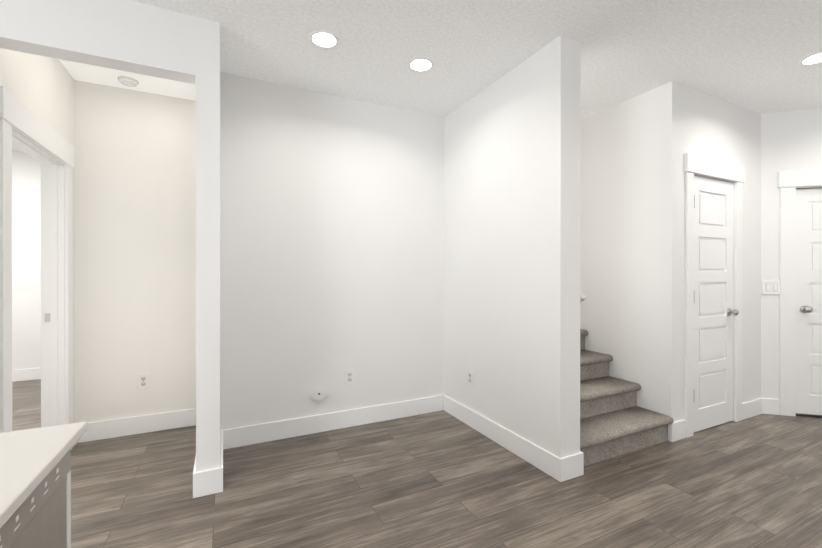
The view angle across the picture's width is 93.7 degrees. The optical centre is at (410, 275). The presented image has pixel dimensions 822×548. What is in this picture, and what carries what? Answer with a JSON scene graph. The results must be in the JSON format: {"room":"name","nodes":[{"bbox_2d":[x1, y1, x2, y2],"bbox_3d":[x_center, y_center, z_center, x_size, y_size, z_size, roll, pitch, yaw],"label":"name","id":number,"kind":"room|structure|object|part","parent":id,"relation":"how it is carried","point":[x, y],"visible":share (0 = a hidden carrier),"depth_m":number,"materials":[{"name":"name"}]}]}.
{"room":"kitchen","nodes":[
{"label":"kitchen","id":0,"kind":"room"},
{"bbox_2d":[12,150,40,369],"bbox_3d":[-4.832,-0.109,4.498,2.540,2.710,0.120,0,0,-26],"label":"wall","id":1,"kind":"structure","parent":0,"point":[26,294],"depth_m":4.55,"materials":[{"name":"paint"}]},
{"bbox_2d":[12,368,40,381],"bbox_3d":[-4.803,1.176,4.440,2.540,0.140,0.015,0,0,-26],"label":"baseboard","id":2,"kind":"structure","parent":1,"relation":"attached to","point":[30,373],"depth_m":4.56,"materials":[{"name":"white paint"}]},
{"bbox_2d":[0,48,74,422],"bbox_3d":[-2.322,-0.104,2.368,0.110,2.710,1.067,0,0,-26],"label":"wall","id":3,"kind":"structure","parent":0,"point":[42,87],"depth_m":2.44,"materials":[{"name":"paint"}]},
{"bbox_2d":[0,86,73,449],"bbox_3d":[-2.293,0.161,2.309,0.162,2.181,1.002,0,0,-26],"label":"door frame","id":4,"kind":"structure","parent":3,"relation":"attached to","point":[18,115],"depth_m":2.03,"materials":[{"name":"white paint"}]},
{"bbox_2d":[12,128,64,426],"bbox_3d":[-2.293,0.232,2.309,0.110,2.040,0.820,0,0,-26],"label":"trim","id":5,"kind":"structure","parent":3,"relation":"attached to","point":[54,267],"depth_m":2.65,"materials":[{"name":"white paint"}]},
{"bbox_2d":[45,313,49,321],"bbox_3d":[-2.494,0.291,2.644,0.028,0.060,0.002,0,0,-26],"label":"strike plate","id":6,"kind":"object","parent":3,"relation":"attached to","point":[47,317],"depth_m":2.64,"materials":[{"name":"silver metal"}]},
{"bbox_2d":[0,0,194,84],"bbox_3d":[-1.627,-1.293,2.041,0.855,0.330,0.123,0,0,-26],"label":"header beam","id":7,"kind":"structure","parent":0,"point":[131,36],"depth_m":2.00,"materials":[{"name":"paint"}]},
{"bbox_2d":[74,80,195,422],"bbox_3d":[-2.142,-0.105,3.116,1.088,2.710,0.120,0,0,-26],"label":"wall","id":8,"kind":"structure","parent":0,"point":[135,234],"depth_m":3.03,"materials":[{"name":"paint"}]},
{"bbox_2d":[73,408,195,446],"bbox_3d":[-2.125,1.180,3.041,0.830,0.140,0.035,0,0,-26],"label":"baseboard","id":9,"kind":"structure","parent":8,"relation":"attached to","point":[105,429],"depth_m":3.03,"materials":[{"name":"white paint"}]},
{"bbox_2d":[137,373,149,389],"bbox_3d":[-2.121,0.840,3.055,0.080,0.125,0.011,0,0,-26],"label":"outlet","id":10,"kind":"object","parent":8,"relation":"attached to","point":[143,380],"visible":1,"depth_m":3.05,"materials":[{"name":"white plastic"}]},
{"bbox_2d":[195,17,220,471],"bbox_3d":[-1.421,-0.104,2.738,0.123,2.710,1.190,0,0,-26],"label":"wall","id":11,"kind":"structure","parent":0,"point":[208,242],"depth_m":2.20,"materials":[{"name":"paint"}]},
{"bbox_2d":[193,456,203,497],"bbox_3d":[-1.481,1.181,2.704,0.018,0.140,1.205,0,0,-26],"label":"baseboard","id":12,"kind":"structure","parent":11,"relation":"attached to","point":[197,476],"depth_m":2.17,"materials":[{"name":"white paint"}]},
{"bbox_2d":[212,429,227,493],"bbox_3d":[-1.228,1.181,2.473,0.046,0.140,0.570,0,0,-26],"label":"baseboard","id":13,"kind":"structure","parent":11,"relation":"attached to","point":[217,473],"depth_m":2.22,"materials":[{"name":"white paint"}]},
{"bbox_2d":[220,72,443,429],"bbox_3d":[-0.555,-0.106,3.226,1.862,2.710,0.120,0,0,-26],"label":"wall","id":14,"kind":"structure","parent":0,"point":[332,238],"depth_m":3.10,"materials":[{"name":"paint"}]},
{"bbox_2d":[310,385,326,401],"bbox_3d":[-0.733,0.940,3.061,0.136,0.136,0.026,0,0,-26],"label":"electrical outlet cover","id":15,"kind":"object","parent":14,"relation":"attached to","point":[318,393],"visible":1,"depth_m":3.05,"materials":[{"name":"white plastic"}]},
{"bbox_2d":[228,395,442,448],"bbox_3d":[-0.525,1.179,3.168,1.862,0.140,0.018,0,0,-26],"label":"baseboard","id":16,"kind":"structure","parent":14,"relation":"attached to","point":[277,430],"depth_m":3.09,"materials":[{"name":"white paint"}]},
{"bbox_2d":[345,369,353,384],"bbox_3d":[-0.507,0.839,3.180,0.080,0.125,0.011,0,0,-26],"label":"outlet","id":17,"kind":"object","parent":14,"relation":"attached to","point":[349,376],"visible":1,"depth_m":3.18,"materials":[{"name":"white plastic"}]},
{"bbox_2d":[12,379,821,547],"bbox_3d":[0.380,1.303,1.744,10.900,0.100,10.000,0,0,-26],"label":"floor","id":18,"kind":"structure","parent":0,"point":[441,479],"depth_m":2.22,"materials":[{"name":"brown wood"}]},
{"bbox_2d":[0,454,70,547],"bbox_3d":[-0.910,0.813,0.450,0.628,0.888,0.620,0,0,-26],"label":"base cabinet","id":19,"kind":"object","parent":18,"relation":"on","point":[45,522],"depth_m":0.74,"materials":[{"name":"grey wood"}]},
{"bbox_3d":[-0.900,0.757,0.440,0.637,0.778,0.593,0,0,-26],"label":"panel","id":20,"kind":"part","parent":19,"relation":"part of","materials":[{"name":"silver metal"}]},
{"bbox_2d":[0,422,86,533],"bbox_3d":[-0.767,0.355,-0.629,1.360,0.022,2.740,0,0,-26],"label":"countertop","id":21,"kind":"structure","parent":19,"relation":"on","point":[28,457],"depth_m":0.72,"materials":[{"name":"white stone"}]},
{"bbox_2d":[580,329,673,465],"bbox_3d":[0.792,0.044,4.139,1.014,2.405,3.288,0,0,-26],"label":"staircase","id":22,"kind":"structure","parent":18,"relation":"on","point":[615,420],"depth_m":2.89,"materials":[{"name":"carpet"}]},
{"bbox_2d":[12,0,821,150],"bbox_3d":[0.380,-1.515,1.737,10.900,0.124,10.000,0,0,-26],"label":"ceiling","id":23,"kind":"structure","parent":0,"point":[749,54],"depth_m":2.47,"materials":[{"name":"paint"}]},
{"bbox_2d":[117,76,138,86],"bbox_3d":[-2.108,-1.440,2.873,0.132,0.040,0.132,0,0,-26],"label":"smoke detector","id":24,"kind":"object","parent":23,"relation":"attached to","point":[128,81],"visible":1,"depth_m":2.84,"materials":[{"name":"white plastic"}]},
{"bbox_2d":[309,30,338,48],"bbox_3d":[-0.536,-1.456,2.382,0.184,0.006,0.184,0,0,-26],"label":"recessed light","id":25,"kind":"object","parent":23,"relation":"in","point":[324,39],"visible":1,"depth_m":2.38,"materials":[{"name":"white paint"}]},
{"bbox_2d":[408,57,433,71],"bbox_3d":[0.068,-1.456,2.669,0.184,0.006,0.184,0,0,-26],"label":"recessed light","id":26,"kind":"object","parent":23,"relation":"in","point":[420,64],"visible":1,"depth_m":2.66,"materials":[{"name":"white paint"}]},
{"bbox_2d":[799,51,821,65],"bbox_3d":[2.730,-1.456,2.584,0.184,0.006,0.184,0,0,-26],"label":"recessed light","id":27,"kind":"object","parent":23,"relation":"in","point":[814,58],"visible":1,"depth_m":2.60,"materials":[{"name":"white paint"}]},
{"bbox_2d":[444,35,580,457],"bbox_3d":[0.223,-0.108,3.950,0.170,2.710,3.490,0,0,-26],"label":"wall","id":28,"kind":"structure","parent":0,"point":[512,239],"depth_m":2.67,"materials":[{"name":"paint"}]},
{"bbox_2d":[468,369,473,386],"bbox_3d":[0.492,0.849,3.192,0.011,0.125,0.080,0,0,-26],"label":"outlet","id":29,"kind":"object","parent":28,"relation":"attached to","point":[470,377],"visible":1,"depth_m":3.17,"materials":[{"name":"white plastic"}]},
{"bbox_2d":[444,395,567,481],"bbox_3d":[0.613,1.180,2.937,0.018,0.140,1.350,0,0,-26],"label":"baseboard","id":30,"kind":"structure","parent":28,"relation":"attached to","point":[556,467],"depth_m":2.71,"materials":[{"name":"white paint"}]},
{"bbox_2d":[580,291,585,300],"bbox_3d":[0.397,-1.022,3.882,0.086,2.372,3.185,0,0,-26],"label":"handrail","id":31,"kind":"object","parent":28,"relation":"attached to","point":[582,297],"visible":0.04,"depth_m":2.47,"materials":[{"name":"white paint"}]},
{"bbox_2d":[580,88,655,410],"bbox_3d":[1.235,-0.109,4.532,0.120,2.710,3.330,0,0,-26],"label":"wall","id":32,"kind":"structure","parent":0,"point":[618,228],"depth_m":3.27,"materials":[{"name":"paint"}]},
{"bbox_2d":[655,81,760,421],"bbox_3d":[2.602,-0.106,3.278,1.480,2.710,0.120,0,0,-26],"label":"wall","id":33,"kind":"structure","parent":0,"point":[692,121],"depth_m":3.00,"materials":[{"name":"paint"}]},
{"bbox_2d":[684,153,744,437],"bbox_3d":[2.482,0.157,3.140,0.840,2.186,0.026,0,0,-26],"label":"trim","id":34,"kind":"structure","parent":33,"relation":"attached to","point":[705,166],"depth_m":3.01,"materials":[{"name":"white paint"}]},
{"bbox_2d":[694,176,738,431],"bbox_3d":[2.480,0.227,3.139,0.624,2.025,0.103,0,0,-26],"label":"closet door","id":35,"kind":"structure","parent":33,"relation":"in","point":[714,312],"depth_m":3.16,"materials":[{"name":"white paint"}]},
{"bbox_3d":[2.705,0.309,3.229,0.064,0.064,0.068,0,0,-26],"label":"knob","id":36,"kind":"part","parent":35,"relation":"part of","materials":[{"name":"silver metal"}]},
{"bbox_2d":[742,398,761,419],"bbox_3d":[3.009,1.179,3.405,0.359,0.140,0.015,0,0,-26],"label":"baseboard","id":37,"kind":"structure","parent":33,"relation":"attached to","point":[751,408],"depth_m":3.39,"materials":[{"name":"white paint"}]},
{"bbox_2d":[761,108,821,398],"bbox_3d":[4.099,-0.106,3.292,1.900,2.710,0.120,0,0,15],"label":"wall","id":38,"kind":"structure","parent":0,"point":[791,140],"depth_m":3.46,"materials":[{"name":"paint"}]},
{"bbox_2d":[762,398,779,414],"bbox_3d":[4.081,1.179,3.231,1.900,0.140,0.015,0,0,15],"label":"baseboard","id":39,"kind":"structure","parent":38,"relation":"attached to","point":[770,406],"depth_m":3.46,"materials":[{"name":"white paint"}]},
{"bbox_2d":[762,280,779,293],"bbox_3d":[3.238,0.109,3.461,0.132,0.125,0.014,0,0,15],"label":"light switch","id":40,"kind":"object","parent":38,"relation":"attached to","point":[770,286],"visible":1,"depth_m":3.46,"materials":[{"name":"white plastic"}]},
{"bbox_2d":[778,169,821,415],"bbox_3d":[3.857,0.163,3.284,1.197,2.172,0.026,0,0,15],"label":"door frame","id":41,"kind":"structure","parent":38,"relation":"attached to","point":[789,182],"depth_m":3.42,"materials":[{"name":"white paint"}]},
{"bbox_2d":[796,188,821,417],"bbox_3d":[3.865,0.242,3.312,0.915,2.014,0.128,0,0,15],"label":"entry door","id":42,"kind":"structure","parent":38,"relation":"in","point":[808,302],"depth_m":3.41,"materials":[{"name":"white paint"}]},
{"bbox_3d":[3.484,0.301,3.386,0.064,0.064,0.068,0,0,15],"label":"knob","id":43,"kind":"part","parent":42,"relation":"part of","materials":[{"name":"silver metal"}]}
]}

